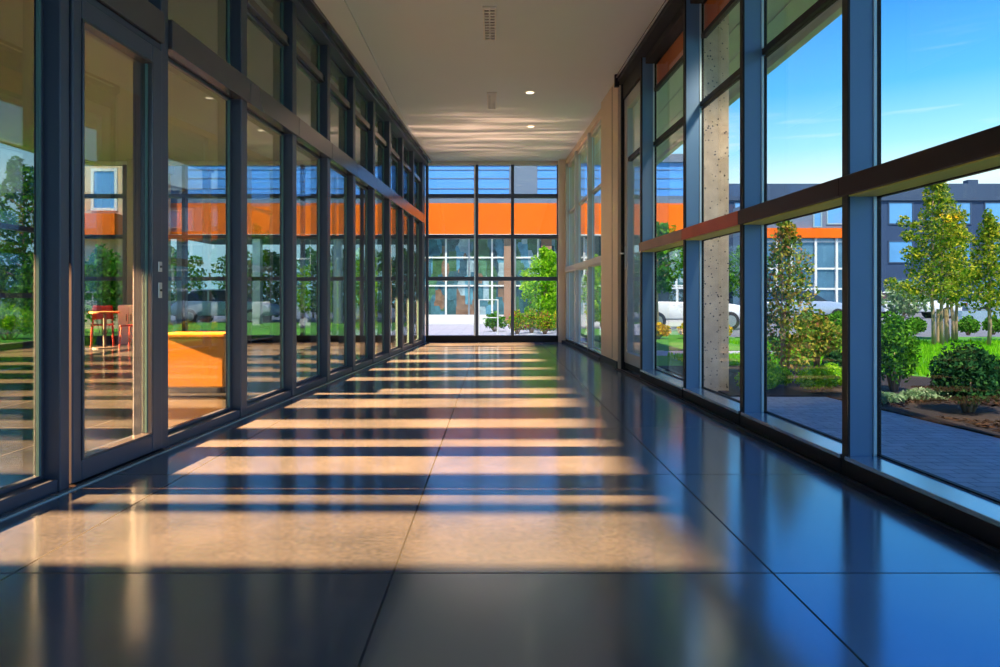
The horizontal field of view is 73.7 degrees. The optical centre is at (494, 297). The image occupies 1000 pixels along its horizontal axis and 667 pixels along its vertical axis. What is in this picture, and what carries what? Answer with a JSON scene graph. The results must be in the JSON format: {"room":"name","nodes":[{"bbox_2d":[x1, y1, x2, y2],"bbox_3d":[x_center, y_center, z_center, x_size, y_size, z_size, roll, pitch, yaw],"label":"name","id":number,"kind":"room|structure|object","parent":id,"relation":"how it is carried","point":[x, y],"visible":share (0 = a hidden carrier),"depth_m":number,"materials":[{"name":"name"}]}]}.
{"room":"glass-walled corridor","nodes":[
{"label":"glass-walled corridor","id":0,"kind":"room"},
{"bbox_2d":[0,223,33,349],"bbox_3d":[-9.580,-1.060,6.150,0.160,4.120,18.300,0,0,0],"label":"wall","id":1,"kind":"structure","parent":0,"point":[2,225],"depth_m":13.29,"materials":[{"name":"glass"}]},
{"bbox_2d":[85,161,123,341],"bbox_3d":[-8.975,-1.059,15.270,1.050,4.118,0.180,0,0,0],"label":"window","id":2,"kind":"structure","parent":1,"relation":"in","point":[96,338],"depth_m":15.21,"materials":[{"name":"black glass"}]},
{"bbox_2d":[127,159,132,304],"bbox_3d":[-7.995,-1.059,15.075,0.550,4.118,0.170,0,0,0],"label":"wall","id":3,"kind":"structure","parent":0,"point":[129,161],"depth_m":14.99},
{"bbox_2d":[124,161,183,330],"bbox_3d":[-7.775,-1.059,15.270,1.350,4.118,0.180,0,0,0],"label":"window","id":4,"kind":"structure","parent":3,"relation":"in","point":[170,163],"depth_m":15.20,"materials":[{"name":"black metal"}]},
{"bbox_2d":[0,0,664,162],"bbox_3d":[-3.875,-3.370,6.125,12.150,0.500,18.650,0,0,0],"label":"ceiling","id":5,"kind":"structure","parent":0,"point":[434,58],"depth_m":9.48,"materials":[{"name":"paint"}]},
{"bbox_2d":[314,0,411,133],"bbox_3d":[-1.965,-3.104,8.075,0.810,0.028,14.150,0,0,0],"label":"trim","id":6,"kind":"structure","parent":5,"relation":"attached to","point":[338,13],"depth_m":7.97,"materials":[{"name":"paint"}]},
{"bbox_2d":[482,6,495,39],"bbox_3d":[-0.060,-3.110,7.570,0.150,0.019,0.900,0,0,0],"label":"ceiling vent","id":7,"kind":"object","parent":5,"relation":"in","point":[489,12],"visible":1,"depth_m":7.53,"materials":[{"name":"white metal"}]},
{"bbox_2d":[487,92,496,108],"bbox_3d":[-0.050,-3.110,10.525,0.150,0.019,0.850,0,0,0],"label":"ceiling vent","id":8,"kind":"object","parent":5,"relation":"in","point":[491,96],"visible":1,"depth_m":10.50,"materials":[{"name":"white metal"}]},
{"bbox_2d":[566,0,682,163],"bbox_3d":[1.998,-3.025,5.999,0.440,0.189,18.000,0,0,-2],"label":"trim","id":9,"kind":"structure","parent":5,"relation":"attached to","point":[669,9],"depth_m":8.05,"materials":[{"name":"metal"}]},
{"bbox_2d":[276,0,431,165],"bbox_3d":[-2.086,-3.044,6.066,0.320,0.088,18.150,0,0,3],"label":"trim","id":10,"kind":"structure","parent":0,"point":[309,13],"depth_m":8.72,"materials":[{"name":"black metal"}]},
{"bbox_2d":[0,341,999,666],"bbox_3d":[-3.725,1.125,6.125,12.150,0.250,18.650,0,0,0],"label":"floor","id":11,"kind":"structure","parent":0,"point":[428,504],"depth_m":2.75,"materials":[{"name":"tile"}]},
{"bbox_2d":[0,0,68,514],"bbox_3d":[-2.365,-1.000,2.377,0.195,4.000,2.250,0,0,3],"label":"window","id":12,"kind":"structure","parent":11,"relation":"on","point":[51,17],"depth_m":3.43,"materials":[{"name":"black metal"}]},
{"bbox_2d":[90,306,114,346],"bbox_3d":[-8.157,0.581,13.863,0.428,0.842,0.478,0,0,-29],"label":"chair","id":13,"kind":"object","parent":11,"relation":"on","point":[95,308],"visible":0.93,"depth_m":13.96,"materials":[{"name":"red plastic"}]},
{"bbox_2d":[89,311,119,348],"bbox_3d":[-7.780,0.635,13.300,0.537,0.730,0.537,0,0,0],"label":"table","id":14,"kind":"object","parent":11,"relation":"on","point":[105,346],"visible":1,"depth_m":13.27,"materials":[{"name":"brown wood"}]},
{"bbox_2d":[118,305,132,343],"bbox_3d":[-7.950,0.575,14.703,0.500,0.850,0.475,0,0,0],"label":"chair","id":15,"kind":"object","parent":11,"relation":"on","point":[125,317],"visible":0.47,"depth_m":14.48,"materials":[{"name":"red plastic"}]},
{"bbox_2d":[96,0,167,447],"bbox_3d":[-2.266,-1.000,3.978,0.175,4.000,0.950,0,0,3],"label":"window","id":16,"kind":"structure","parent":11,"relation":"on","point":[150,17],"depth_m":4.38,"materials":[{"name":"black metal"}]},
{"bbox_2d":[69,0,164,486],"bbox_3d":[-2.251,-0.329,3.932,0.150,2.657,0.850,0,0,3],"label":"door","id":17,"kind":"structure","parent":16,"relation":"attached to","point":[91,18],"depth_m":4.02,"materials":[{"name":"black metal"}]},
{"bbox_2d":[168,330,225,392],"bbox_3d":[-3.160,0.685,7.300,0.660,0.630,0.640,0,0,0],"label":"desk","id":18,"kind":"object","parent":11,"relation":"on","point":[196,358],"visible":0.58,"depth_m":7.00,"materials":[{"name":"orange laminate"}]},
{"bbox_2d":[184,161,225,330],"bbox_3d":[-6.425,-1.059,15.270,1.350,4.118,0.180,0,0,0],"label":"window","id":19,"kind":"structure","parent":11,"relation":"on","point":[187,196],"depth_m":15.21,"materials":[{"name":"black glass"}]},
{"bbox_2d":[168,0,249,445],"bbox_3d":[-2.215,-1.000,5.068,0.195,4.000,1.230,0,0,3],"label":"window","id":20,"kind":"structure","parent":11,"relation":"on","point":[227,79],"depth_m":5.55,"materials":[{"name":"black metal"}]},
{"bbox_2d":[0,342,425,520],"bbox_3d":[-2.068,0.994,6.039,0.048,0.012,18.100,0,0,3],"label":"baseboard","id":21,"kind":"structure","parent":11,"relation":"on","point":[20,509],"depth_m":4.44,"materials":[{"name":"metal"}]},
{"bbox_2d":[247,0,298,413],"bbox_3d":[-2.147,-1.000,6.278,0.195,4.000,1.190,0,0,3],"label":"window","id":22,"kind":"structure","parent":11,"relation":"on","point":[281,117],"depth_m":6.75,"materials":[{"name":"black metal"}]},
{"bbox_2d":[247,161,301,341],"bbox_3d":[-5.075,-1.059,15.270,1.350,4.118,0.180,0,0,0],"label":"window","id":23,"kind":"structure","parent":11,"relation":"on","point":[250,338],"depth_m":15.20,"materials":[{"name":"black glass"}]},
{"bbox_2d":[297,18,331,393],"bbox_3d":[-2.082,-1.000,7.448,0.195,4.000,1.150,0,0,3],"label":"window","id":24,"kind":"structure","parent":11,"relation":"on","point":[317,144],"depth_m":7.90,"materials":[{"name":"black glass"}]},
{"bbox_2d":[302,161,360,341],"bbox_3d":[-3.725,-1.059,15.270,1.350,4.118,0.180,0,0,0],"label":"window","id":25,"kind":"structure","parent":11,"relation":"on","point":[305,338],"depth_m":15.20,"materials":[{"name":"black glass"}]},
{"bbox_2d":[330,57,356,379],"bbox_3d":[-2.017,-1.000,8.593,0.195,4.000,1.140,0,0,3],"label":"window","id":26,"kind":"structure","parent":11,"relation":"on","point":[344,163],"depth_m":9.04,"materials":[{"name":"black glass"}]},
{"bbox_2d":[356,88,376,369],"bbox_3d":[-1.954,-1.000,9.733,0.195,4.000,1.140,0,0,3],"label":"window","id":27,"kind":"structure","parent":11,"relation":"on","point":[366,179],"depth_m":10.18,"materials":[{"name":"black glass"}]},
{"bbox_2d":[375,111,391,361],"bbox_3d":[-1.890,-1.000,10.873,0.195,4.000,1.140,0,0,3],"label":"window","id":28,"kind":"structure","parent":11,"relation":"on","point":[383,192],"depth_m":11.32,"materials":[{"name":"black metal"}]},
{"bbox_2d":[361,161,416,341],"bbox_3d":[-2.405,-1.059,15.270,1.290,4.118,0.180,0,0,0],"label":"window","id":29,"kind":"structure","parent":11,"relation":"on","point":[378,338],"depth_m":15.20,"materials":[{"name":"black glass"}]},
{"bbox_2d":[391,130,404,354],"bbox_3d":[-1.826,-1.000,12.013,0.195,4.000,1.140,0,0,3],"label":"window","id":30,"kind":"structure","parent":11,"relation":"on","point":[398,201],"depth_m":12.46,"materials":[{"name":"black metal"}]},
{"bbox_2d":[404,145,415,349],"bbox_3d":[-1.762,-1.000,13.153,0.195,4.000,1.140,0,0,3],"label":"window","id":31,"kind":"structure","parent":11,"relation":"on","point":[410,210],"depth_m":13.60,"materials":[{"name":"black metal"}]},
{"bbox_2d":[414,157,424,345],"bbox_3d":[-1.698,-1.000,14.293,0.195,4.000,1.140,0,0,3],"label":"window","id":32,"kind":"structure","parent":11,"relation":"on","point":[419,219],"depth_m":14.74,"materials":[{"name":"black metal"}]},
{"bbox_2d":[416,164,424,341],"bbox_3d":[-1.674,-1.000,15.030,0.160,4.000,0.300,0,0,0],"label":"post","id":33,"kind":"object","parent":11,"relation":"on","point":[416,164],"visible":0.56,"depth_m":14.88,"materials":[{"name":"black metal"}]},
{"bbox_2d":[425,161,475,341],"bbox_3d":[-1.008,-1.059,15.270,1.155,4.118,0.180,0,0,0],"label":"window","id":34,"kind":"structure","parent":11,"relation":"on","point":[428,338],"depth_m":15.20,"materials":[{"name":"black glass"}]},
{"bbox_2d":[474,164,474,335],"bbox_3d":[-0.460,-1.090,15.174,0.030,3.900,0.048,0,0,0],"label":"post","id":35,"kind":"object","parent":34,"relation":"attached to","point":[474,164],"visible":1,"depth_m":15.15,"materials":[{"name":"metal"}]},
{"bbox_2d":[476,161,512,341],"bbox_3d":[-0.015,-1.059,15.270,0.830,4.118,0.180,0,0,0],"label":"window","id":36,"kind":"structure","parent":11,"relation":"on","point":[479,338],"depth_m":15.20,"materials":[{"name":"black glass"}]},
{"bbox_2d":[513,161,557,341],"bbox_3d":[0.917,-1.059,15.270,1.035,4.118,0.180,0,0,0],"label":"window","id":37,"kind":"structure","parent":11,"relation":"on","point":[516,338],"depth_m":15.20,"materials":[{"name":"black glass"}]},
{"bbox_2d":[558,160,573,341],"bbox_3d":[1.643,-1.060,15.120,0.415,4.119,0.200,0,0,0],"label":"pier","id":38,"kind":"object","parent":11,"relation":"on","point":[561,163],"visible":0.46,"depth_m":15.02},
{"bbox_2d":[565,157,573,343],"bbox_3d":[1.660,-1.000,14.352,0.140,4.000,1.302,0,0,-2],"label":"window","id":39,"kind":"structure","parent":11,"relation":"on","point":[569,268],"depth_m":14.90,"materials":[{"name":"metal"}]},
{"bbox_2d":[574,139,586,349],"bbox_3d":[1.710,-1.000,12.952,0.140,4.000,1.502,0,0,-2],"label":"window","id":40,"kind":"structure","parent":11,"relation":"on","point":[578,265],"depth_m":13.60,"materials":[{"name":"metal"}]},
{"bbox_2d":[639,6,682,397],"bbox_3d":[1.946,-1.000,7.526,0.225,4.000,1.697,0,0,-2],"label":"window","id":41,"kind":"structure","parent":11,"relation":"on","point":[665,58],"depth_m":8.31,"materials":[{"name":"metal"}]},
{"bbox_2d":[681,0,739,424],"bbox_3d":[2.001,-1.000,5.973,0.225,4.000,1.412,0,0,-2],"label":"window","id":42,"kind":"structure","parent":11,"relation":"on","point":[700,17],"depth_m":6.62,"materials":[{"name":"glass"}]},
{"bbox_2d":[738,0,841,472],"bbox_3d":[2.052,-1.000,4.543,0.225,4.000,1.452,0,0,-2],"label":"window","id":43,"kind":"structure","parent":11,"relation":"on","point":[755,213],"depth_m":5.21,"materials":[{"name":"glass"}]},
{"bbox_2d":[839,0,999,546],"bbox_3d":[2.105,-1.000,3.061,0.225,4.000,1.517,0,0,-2],"label":"window","id":44,"kind":"structure","parent":11,"relation":"on","point":[864,181],"depth_m":3.76,"materials":[{"name":"glass"}]},
{"bbox_2d":[600,84,639,368],"bbox_3d":[1.886,-1.060,10.044,0.375,4.119,1.220,0,0,-2],"label":"wall","id":45,"kind":"structure","parent":0,"point":[610,354],"depth_m":9.64,"materials":[{"name":"beige paint"}]},
{"bbox_2d":[586,120,600,355],"bbox_3d":[1.764,-1.000,11.432,0.140,4.000,1.542,0,0,-2],"label":"window","id":46,"kind":"structure","parent":45,"relation":"in","point":[591,262],"depth_m":12.10,"materials":[{"name":"metal"}]},
{"bbox_2d":[620,61,639,373],"bbox_3d":[1.851,-1.000,8.911,0.207,4.000,1.020,0,0,-2],"label":"door","id":47,"kind":"structure","parent":45,"relation":"in","point":[630,90],"depth_m":9.20,"materials":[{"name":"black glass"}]},
{"bbox_2d":[562,340,999,561],"bbox_3d":[1.843,0.975,5.994,0.111,0.050,18.000,0,0,-2],"label":"baseboard","id":48,"kind":"structure","parent":45,"relation":"attached to","point":[987,548],"depth_m":3.62,"materials":[{"name":"black metal"}]},
{"label":"outside","id":49,"kind":"structure","parent":0,"visible":0},
{"bbox_2d":[15,304,999,339],"bbox_3d":[10.000,1.350,45.000,160.000,0.500,150.000,0,0,0],"label":"ground","id":50,"kind":"structure","parent":49,"point":[308,316],"depth_m":31.22,"materials":[{"name":"green plant"}]},
{"bbox_2d":[171,246,211,319],"bbox_3d":[-14.832,-0.710,30.953,2.594,3.462,3.011,0,0,5],"label":"tree","id":51,"kind":"object","parent":50,"relation":"on","point":[193,284],"visible":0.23,"depth_m":30.98,"materials":[{"name":"green plant"}]},
{"bbox_2d":[0,322,415,341],"bbox_3d":[-13.610,1.059,21.750,20.780,0.078,12.500,0,0,0],"label":"lawn","id":52,"kind":"structure","parent":50,"relation":"on","point":[267,328],"depth_m":21.60,"materials":[{"name":"plant"}]},
{"bbox_2d":[0,266,9,307],"bbox_3d":[-14.433,-0.414,18.611,1.601,2.874,1.060,0,0,0],"label":"bush","id":53,"kind":"object","parent":52,"relation":"on","point":[3,272],"visible":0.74,"depth_m":18.69,"materials":[{"name":"green plant"}]},
{"bbox_2d":[0,155,33,326],"bbox_3d":[-16.702,-1.985,23.508,3.832,6.014,3.438,0,0,-17],"label":"tree","id":54,"kind":"object","parent":52,"relation":"on","point":[25,188],"visible":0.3,"depth_m":23.03,"materials":[{"name":"green plant"}]},
{"bbox_2d":[0,302,33,339],"bbox_3d":[-11.874,0.559,16.223,1.440,0.941,1.406,0,0,22],"label":"shrub","id":55,"kind":"object","parent":52,"relation":"on","point":[11,320],"visible":0.94,"depth_m":16.21,"materials":[{"name":"green plant"}]},
{"bbox_2d":[16,249,33,315],"bbox_3d":[-12.689,-0.320,18.897,1.620,2.688,1.042,0,0,0],"label":"bush","id":56,"kind":"object","parent":52,"relation":"on","point":[28,276],"visible":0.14,"depth_m":18.59,"materials":[{"name":"green plant"}]},
{"bbox_2d":[85,242,122,333],"bbox_3d":[-10.927,-0.271,18.714,1.625,2.589,1.084,0,0,0],"label":"bush","id":57,"kind":"object","parent":52,"relation":"on","point":[100,293],"visible":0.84,"depth_m":18.51,"materials":[{"name":"green plant"}]},
{"bbox_2d":[85,166,174,328],"bbox_3d":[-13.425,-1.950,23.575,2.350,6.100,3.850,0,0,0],"label":"house","id":58,"kind":"structure","parent":52,"relation":"on","point":[102,216],"depth_m":22.18,"materials":[{"name":"stone"}]},
{"bbox_2d":[171,289,279,321],"bbox_3d":[-11.610,0.368,29.000,4.280,1.476,1.770,0,0,0],"label":"car","id":59,"kind":"object","parent":50,"relation":"on","point":[203,304],"visible":0.56,"depth_m":28.18,"materials":[{"name":"white paint"}]},
{"bbox_2d":[211,246,268,296],"bbox_3d":[-12.769,-0.884,33.477,3.016,3.812,2.863,0,0,0],"label":"tree","id":60,"kind":"object","parent":50,"relation":"on","point":[223,271],"visible":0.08,"depth_m":33.15,"materials":[{"name":"green plant"}]},
{"bbox_2d":[247,249,306,319],"bbox_3d":[-10.654,-0.653,31.506,2.974,3.354,2.978,0,0,32],"label":"tree","id":61,"kind":"object","parent":50,"relation":"on","point":[269,260],"visible":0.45,"depth_m":31.25,"materials":[{"name":"green plant"}]},
{"bbox_2d":[297,246,332,317],"bbox_3d":[-9.349,-0.850,34.616,2.898,3.743,2.927,0,0,4],"label":"tree","id":62,"kind":"object","parent":50,"relation":"on","point":[310,259],"visible":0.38,"depth_m":34.12,"materials":[{"name":"green plant"}]},
{"bbox_2d":[307,248,364,315],"bbox_3d":[-7.499,-0.773,32.114,2.800,3.590,2.807,0,0,42],"label":"tree","id":63,"kind":"object","parent":50,"relation":"on","point":[331,257],"visible":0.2,"depth_m":31.71,"materials":[{"name":"green plant"}]},
{"bbox_2d":[356,249,404,316],"bbox_3d":[-6.133,-0.815,35.111,2.898,3.675,3.131,0,0,-29],"label":"tree","id":64,"kind":"object","parent":50,"relation":"on","point":[378,257],"visible":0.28,"depth_m":34.64,"materials":[{"name":"green plant"}]},
{"bbox_2d":[377,248,415,318],"bbox_3d":[-4.262,-0.720,32.461,2.810,3.483,3.040,0,0,0],"label":"tree","id":65,"kind":"object","parent":50,"relation":"on","point":[393,291],"visible":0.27,"depth_m":32.02,"materials":[{"name":"green plant"}]},
{"bbox_2d":[171,154,682,325],"bbox_3d":[-2.450,-2.250,27.830,20.600,6.700,4.340,0,0,0],"label":"building","id":66,"kind":"structure","parent":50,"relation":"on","point":[450,302],"depth_m":26.00,"materials":[{"name":"glass"}]},
{"bbox_2d":[380,324,586,340],"bbox_3d":[-0.500,1.060,20.700,5.400,0.079,10.400,0,0,0],"label":"terrace","id":67,"kind":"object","parent":50,"relation":"on","point":[434,329],"visible":0.14,"depth_m":20.94,"materials":[{"name":"concrete"}]},
{"bbox_2d":[478,299,498,333],"bbox_3d":[-0.185,0.533,18.700,0.574,0.994,0.044,0,0,0],"label":"handrail","id":68,"kind":"object","parent":67,"relation":"on","point":[479,317],"visible":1,"depth_m":18.68,"materials":[{"name":"white metal"}]},
{"bbox_2d":[483,311,507,331],"bbox_3d":[-0.001,0.704,20.294,0.801,0.647,0.616,0,0,0],"label":"shrub","id":69,"kind":"object","parent":67,"relation":"on","point":[491,323],"visible":0.87,"depth_m":20.21,"materials":[{"name":"green plant"}]},
{"bbox_2d":[507,309,528,333],"bbox_3d":[0.639,0.663,18.795,0.662,0.726,0.543,0,0,0],"label":"bush","id":70,"kind":"object","parent":67,"relation":"on","point":[520,321],"visible":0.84,"depth_m":18.72,"materials":[{"name":"green plant"}]},
{"bbox_2d":[524,308,539,332],"bbox_3d":[1.078,0.656,19.501,0.646,0.739,0.528,0,0,0],"label":"bush","id":71,"kind":"object","parent":67,"relation":"on","point":[531,314],"visible":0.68,"depth_m":19.40,"materials":[{"name":"green plant"}]},
{"bbox_2d":[519,245,556,329],"bbox_3d":[1.608,-0.328,20.939,1.706,2.700,1.793,0,0,4],"label":"tree","id":72,"kind":"object","parent":67,"relation":"on","point":[546,297],"visible":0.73,"depth_m":20.59,"materials":[{"name":"green plant"}]},
{"bbox_2d":[534,309,556,333],"bbox_3d":[1.408,0.665,18.783,0.591,0.721,0.567,0,0,22],"label":"bush","id":73,"kind":"object","parent":67,"relation":"on","point":[544,319],"visible":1,"depth_m":18.71,"materials":[{"name":"green plant"}]},
{"bbox_2d":[581,254,600,327],"bbox_3d":[3.643,-0.241,22.609,1.798,2.526,1.678,0,0,-32],"label":"tree","id":74,"kind":"object","parent":50,"relation":"on","point":[597,275],"visible":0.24,"depth_m":22.29,"materials":[{"name":"green plant"}]},
{"bbox_2d":[581,329,739,350],"bbox_3d":[4.350,1.059,17.550,3.700,0.078,8.900,0,0,0],"label":"lawn","id":75,"kind":"structure","parent":50,"relation":"on","point":[674,342],"depth_m":15.64,"materials":[{"name":"plant"}]},
{"bbox_2d":[657,322,671,338],"bbox_3d":[4.058,0.804,16.577,0.657,0.449,0.600,0,0,18],"label":"bush","id":76,"kind":"object","parent":75,"relation":"on","point":[664,331],"visible":0.5,"depth_m":16.50,"materials":[{"name":"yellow plant"}]},
{"bbox_2d":[657,222,682,322],"bbox_3d":[4.946,-0.677,20.160,2.286,3.396,2.615,0,0,6],"label":"street tree","id":77,"kind":"object","parent":75,"relation":"on","point":[664,284],"visible":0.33,"depth_m":19.86,"materials":[{"name":"green plant"}]},
{"bbox_2d":[600,342,772,369],"bbox_3d":[4.265,1.065,12.550,3.870,0.069,5.900,0,0,0],"label":"path","id":78,"kind":"structure","parent":50,"relation":"on","point":[659,352],"depth_m":12.61,"materials":[{"name":"concrete"}]},
{"bbox_2d":[658,287,739,329],"bbox_3d":[6.690,0.368,23.599,4.280,1.476,1.770,0,0,-6],"label":"car","id":79,"kind":"object","parent":50,"relation":"on","point":[670,304],"visible":0.2,"depth_m":22.76,"materials":[{"name":"white paint"}]},
{"bbox_2d":[729,245,773,297],"bbox_3d":[10.123,-0.570,27.432,2.371,3.182,2.416,0,0,0],"label":"street tree","id":80,"kind":"object","parent":50,"relation":"on","point":[734,261],"visible":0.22,"depth_m":27.07,"materials":[{"name":"green plant"}]},
{"bbox_2d":[733,206,841,304],"bbox_3d":[20.700,-2.650,46.050,7.600,7.500,3.700,0,0,0],"label":"glass pavilion","id":81,"kind":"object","parent":50,"relation":"on","point":[821,233],"visible":0.27,"depth_m":44.58,"materials":[{"name":"metal"}]},
{"bbox_2d":[767,290,841,318],"bbox_3d":[13.990,0.368,30.600,4.280,1.476,1.770,0,0,0],"label":"car","id":82,"kind":"object","parent":50,"relation":"on","point":[826,306],"visible":0.21,"depth_m":29.75,"materials":[{"name":"silver metal"}]},
{"bbox_2d":[657,337,999,382],"bbox_3d":[16.200,1.059,5.750,27.600,0.078,23.500,0,0,0],"label":"lawn","id":83,"kind":"structure","parent":50,"relation":"on","point":[661,360],"depth_m":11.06,"materials":[{"name":"plant"}]},
{"bbox_2d":[883,182,977,344],"bbox_3d":[9.271,-0.869,14.318,1.731,3.780,1.215,0,0,25],"label":"tree","id":84,"kind":"object","parent":83,"relation":"on","point":[940,193],"visible":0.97,"depth_m":14.12,"materials":[{"name":"green plant"}]},
{"bbox_2d":[944,309,947,342],"bbox_3d":[10.142,0.635,15.000,0.065,0.770,0.065,0,0,22],"label":"stake","id":85,"kind":"object","parent":83,"relation":"on","point":[945,310],"visible":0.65,"depth_m":14.97,"materials":[{"name":"wood"}]},
{"bbox_2d":[925,207,979,340],"bbox_3d":[10.881,-0.576,15.905,1.135,3.197,1.185,0,0,18],"label":"sapling","id":86,"kind":"object","parent":83,"relation":"on","point":[954,320],"visible":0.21,"depth_m":15.81,"materials":[{"name":"green plant"}]},
{"bbox_2d":[961,208,999,345],"bbox_3d":[10.569,-0.440,14.231,1.088,2.924,1.009,0,0,0],"label":"sapling","id":87,"kind":"object","parent":83,"relation":"on","point":[990,227],"visible":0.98,"depth_m":14.14,"materials":[{"name":"green plant"}]},
{"bbox_2d":[658,366,999,437],"bbox_3d":[4.425,1.056,6.000,3.950,0.083,8.000,0,0,0],"label":"planting bed","id":88,"kind":"object","parent":50,"relation":"on","point":[926,411],"visible":0.28,"depth_m":6.36,"materials":[{"name":"brown soil"}]},
{"bbox_2d":[704,14,728,391],"bbox_3d":[2.395,-1.055,7.490,0.350,4.170,0.340,0,0,0],"label":"column","id":89,"kind":"structure","parent":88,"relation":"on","point":[716,45],"depth_m":7.32,"materials":[{"name":"concrete"}]},
{"bbox_2d":[594,0,841,164],"bbox_3d":[2.980,-3.230,6.300,1.540,0.320,19.000,0,0,0],"label":"canopy","id":90,"kind":"object","parent":89,"relation":"on","point":[780,13],"visible":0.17,"depth_m":8.42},
{"bbox_2d":[734,371,778,389],"bbox_3d":[2.820,0.881,7.173,0.495,0.295,0.330,0,0,0],"label":"shrub","id":91,"kind":"object","parent":88,"relation":"on","point":[772,382],"visible":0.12,"depth_m":7.14,"materials":[{"name":"green plant"}]},
{"bbox_2d":[767,360,794,387],"bbox_3d":[3.137,0.865,7.519,0.503,0.327,0.335,0,0,0],"label":"shrub","id":92,"kind":"object","parent":88,"relation":"on","point":[785,378],"visible":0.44,"depth_m":7.46,"materials":[{"name":"green plant"}]},
{"bbox_2d":[767,220,819,372],"bbox_3d":[3.917,-0.035,9.024,0.882,2.312,0.912,0,0,36],"label":"tree","id":93,"kind":"object","parent":88,"relation":"on","point":[785,229],"visible":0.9,"depth_m":8.91,"materials":[{"name":"green plant"}]},
{"bbox_2d":[795,364,839,392],"bbox_3d":[3.467,0.869,7.182,0.497,0.319,0.337,0,0,0],"label":"shrub","id":94,"kind":"object","parent":88,"relation":"on","point":[810,378],"visible":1,"depth_m":7.11,"materials":[{"name":"green plant"}]},
{"bbox_2d":[793,309,841,366],"bbox_3d":[4.752,0.592,9.746,0.786,0.868,0.536,0,0,0],"label":"shrub","id":95,"kind":"object","parent":88,"relation":"on","point":[827,331],"visible":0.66,"depth_m":9.64,"materials":[{"name":"green plant"}]},
{"bbox_2d":[814,362,841,387],"bbox_3d":[3.806,0.873,7.526,0.508,0.311,0.328,0,0,0],"label":"shrub","id":96,"kind":"object","parent":88,"relation":"on","point":[834,368],"visible":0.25,"depth_m":7.46,"materials":[{"name":"green plant"}]},
{"bbox_2d":[820,349,841,367],"bbox_3d":[4.027,0.810,7.835,0.382,0.433,0.427,0,0,24],"label":"shrub","id":97,"kind":"object","parent":88,"relation":"on","point":[833,357],"visible":0.22,"depth_m":7.80,"materials":[{"name":"green plant"}]},
{"bbox_2d":[881,390,907,403],"bbox_3d":[3.745,0.962,6.441,0.514,0.141,0.345,0,0,0],"label":"ground cover","id":98,"kind":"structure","parent":88,"relation":"on","point":[886,397],"depth_m":6.37,"materials":[{"name":"green plant"}]},
{"bbox_2d":[881,310,922,391],"bbox_3d":[4.335,0.576,7.221,0.522,0.896,0.567,0,0,22],"label":"shrub","id":99,"kind":"object","parent":88,"relation":"on","point":[896,344],"visible":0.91,"depth_m":7.14,"materials":[{"name":"green plant"}]},
{"bbox_2d":[899,386,950,400],"bbox_3d":[4.266,0.956,6.624,0.534,0.152,0.329,0,0,0],"label":"ground cover","id":100,"kind":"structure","parent":88,"relation":"on","point":[921,393],"depth_m":6.56,"materials":[{"name":"green plant"}]},
{"bbox_2d":[885,385,999,431],"bbox_3d":[4.893,1.005,5.606,2.478,0.036,4.069,0,0,0],"label":"chips","id":101,"kind":"object","parent":88,"relation":"on","point":[985,422],"visible":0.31,"depth_m":6.22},
{"bbox_2d":[926,340,999,412],"bbox_3d":[4.221,0.702,5.918,0.653,0.650,0.689,0,0,24],"label":"shrub","id":102,"kind":"object","parent":88,"relation":"on","point":[973,374],"visible":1,"depth_m":5.84,"materials":[{"name":"green plant"}]},
{"bbox_2d":[826,310,841,331],"bbox_3d":[9.069,0.674,17.574,0.859,0.708,0.976,0,0,24],"label":"shrub","id":103,"kind":"object","parent":50,"relation":"on","point":[837,315],"visible":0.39,"depth_m":17.42,"materials":[{"name":"green plant"}]},
{"bbox_2d":[729,180,999,312],"bbox_3d":[38.450,-4.150,56.925,43.100,10.500,14.150,0,0,0],"label":"office building","id":104,"kind":"structure","parent":50,"relation":"on","point":[974,198],"depth_m":49.98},
{"bbox_2d":[732,397,999,503],"bbox_3d":[3.025,1.065,-2.525,1.390,0.069,18.950,0,0,0],"label":"path","id":105,"kind":"structure","parent":50,"relation":"on","point":[969,459],"depth_m":4.79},
{"bbox_2d":[881,280,930,321],"bbox_3d":[12.352,0.226,20.174,1.654,1.596,1.504,0,0,36],"label":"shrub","id":106,"kind":"object","parent":50,"relation":"on","point":[902,305],"visible":0.61,"depth_m":20.04,"materials":[{"name":"green plant"}]},
{"bbox_2d":[905,316,927,334],"bbox_3d":[11.800,0.762,18.696,0.720,0.531,0.541,0,0,0],"label":"shrub","id":107,"kind":"object","parent":50,"relation":"on","point":[921,325],"visible":0.72,"depth_m":18.57,"materials":[{"name":"green plant"}]},
{"bbox_2d":[881,292,962,318],"bbox_3d":[22.890,0.368,36.500,4.280,1.476,1.770,0,0,0],"label":"car","id":108,"kind":"object","parent":50,"relation":"on","point":[927,314],"visible":0.23,"depth_m":35.65,"materials":[{"name":"white paint"}]},
{"bbox_2d":[958,315,980,334],"bbox_3d":[12.997,0.742,18.308,0.686,0.571,0.554,0,0,0],"label":"shrub","id":109,"kind":"object","parent":50,"relation":"on","point":[970,325],"visible":1,"depth_m":18.20,"materials":[{"name":"green plant"}]},
{"bbox_2d":[958,311,999,321],"bbox_3d":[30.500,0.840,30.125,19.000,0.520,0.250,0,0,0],"label":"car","id":110,"kind":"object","parent":50,"relation":"on","point":[980,316],"depth_m":30.00,"materials":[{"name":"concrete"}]},
{"bbox_2d":[958,291,999,310],"bbox_3d":[27.590,0.368,36.800,4.280,1.476,1.770,0,0,0],"label":"car","id":111,"kind":"object","parent":50,"relation":"on","point":[963,308],"visible":0.11,"depth_m":35.96,"materials":[{"name":"silver metal"}]},
{"bbox_2d":[981,314,999,334],"bbox_3d":[13.917,0.737,18.609,0.672,0.581,0.595,0,0,0],"label":"shrub","id":112,"kind":"object","parent":50,"relation":"on","point":[995,322],"visible":0.73,"depth_m":18.49,"materials":[{"name":"green plant"}]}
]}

